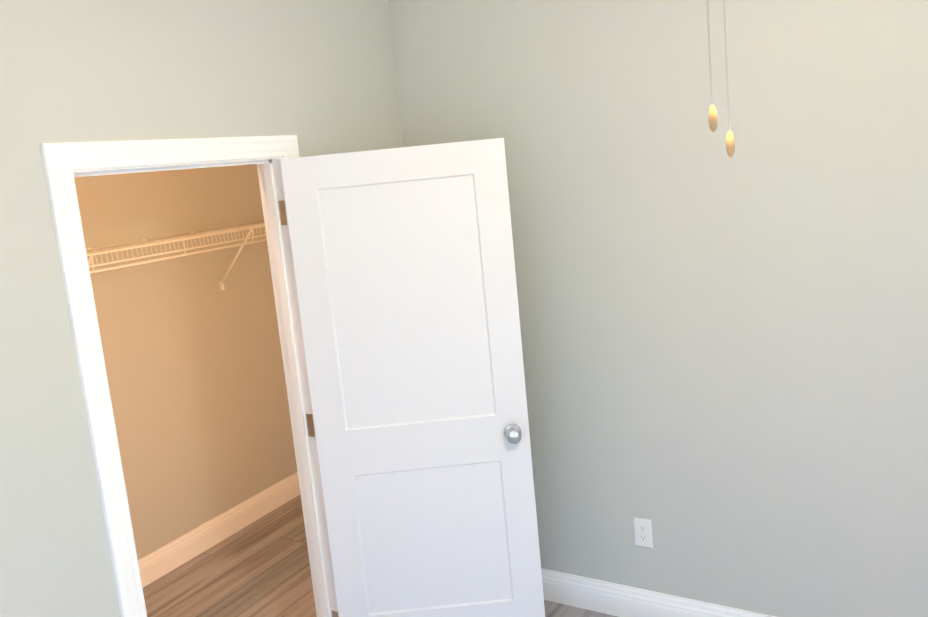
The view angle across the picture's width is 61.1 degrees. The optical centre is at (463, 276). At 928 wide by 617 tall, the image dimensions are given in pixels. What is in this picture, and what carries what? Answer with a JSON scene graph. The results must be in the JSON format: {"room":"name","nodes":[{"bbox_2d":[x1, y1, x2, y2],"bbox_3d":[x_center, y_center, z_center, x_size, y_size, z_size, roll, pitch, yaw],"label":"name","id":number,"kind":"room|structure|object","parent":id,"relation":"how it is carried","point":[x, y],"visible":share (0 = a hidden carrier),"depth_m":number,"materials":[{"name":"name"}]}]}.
{"room":"empty bedroom","nodes":[
{"label":"empty bedroom","id":0,"kind":"room"},
{"bbox_2d":[74,164,296,559],"bbox_3d":[-1.856,0.220,3.619,0.115,2.740,3.230,0,10,31],"label":"wall","id":1,"kind":"structure","parent":0,"point":[192,353],"depth_m":4.16,"materials":[{"name":"beige paint"}]},
{"bbox_2d":[86,221,266,290],"bbox_3d":[-1.686,0.064,3.483,0.316,0.345,2.998,0,10,31],"label":"wire closet shelf","id":2,"kind":"object","parent":1,"relation":"attached to","point":[91,253],"visible":0.6,"depth_m":3.83,"materials":[{"name":"white metal"}]},
{"bbox_2d":[138,472,299,587],"bbox_3d":[-1.677,1.499,3.775,0.015,0.140,3.000,0,10,31],"label":"baseboard","id":3,"kind":"structure","parent":1,"relation":"attached to","point":[170,556],"depth_m":4.27,"materials":[{"name":"white wood"}]},
{"bbox_2d":[0,0,403,616],"bbox_3d":[-0.915,0.299,2.471,0.115,2.740,4.230,0,10,31],"label":"wall","id":4,"kind":"structure","parent":0,"point":[317,77],"depth_m":2.16,"materials":[{"name":"beige paint"}]},
{"bbox_2d":[39,135,338,616],"bbox_3d":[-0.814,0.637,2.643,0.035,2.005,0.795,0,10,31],"label":"door frame","id":5,"kind":"structure","parent":4,"relation":"attached to","point":[292,360],"depth_m":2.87,"materials":[{"name":"white wood"}]},
{"bbox_2d":[280,138,544,616],"bbox_3d":[-0.161,0.529,2.919,0.796,1.990,0.167,-6,8,-1],"label":"closet door","id":6,"kind":"structure","parent":4,"relation":"in","point":[404,268],"depth_m":2.88,"materials":[{"name":"white wood"}]},
{"bbox_2d":[143,495,616,616],"bbox_3d":[3.345,0.861,5.705,7.200,0.120,14.200,0,10,31],"label":"floor","id":7,"kind":"structure","parent":0,"point":[260,567],"depth_m":3.89,"materials":[{"name":"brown wood"}]},
{"bbox_2d":[388,0,927,616],"bbox_3d":[1.347,0.053,2.661,3.555,2.740,0.115,0,10,31],"label":"wall","id":8,"kind":"structure","parent":0,"point":[726,368],"depth_m":2.87,"materials":[{"name":"beige paint"}]},
{"bbox_2d":[634,517,652,547],"bbox_3d":[0.721,1.032,3.167,0.072,0.118,0.010,0,10,31],"label":"outlet","id":9,"kind":"object","parent":8,"relation":"attached to","point":[643,532],"visible":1,"depth_m":3.16,"materials":[{"name":"white plastic"}]},
{"bbox_2d":[541,568,775,616],"bbox_3d":[0.901,1.348,3.121,2.302,0.140,0.015,0,10,31],"label":"baseboard","id":10,"kind":"structure","parent":8,"relation":"attached to","point":[609,598],"depth_m":3.23,"materials":[{"name":"white wood"}]},
{"bbox_3d":[0.300,-1.052,1.005,3.613,0.120,3.472,0,10,31],"label":"ceiling","id":11,"kind":"structure","parent":0,"visible":0},
{"bbox_2d":[706,0,734,156],"bbox_3d":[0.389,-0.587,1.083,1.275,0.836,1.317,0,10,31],"label":"pull chains","id":12,"kind":"object","parent":11,"relation":"hanging from","point":[730,145],"visible":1,"depth_m":1.16,"materials":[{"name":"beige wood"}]}
]}

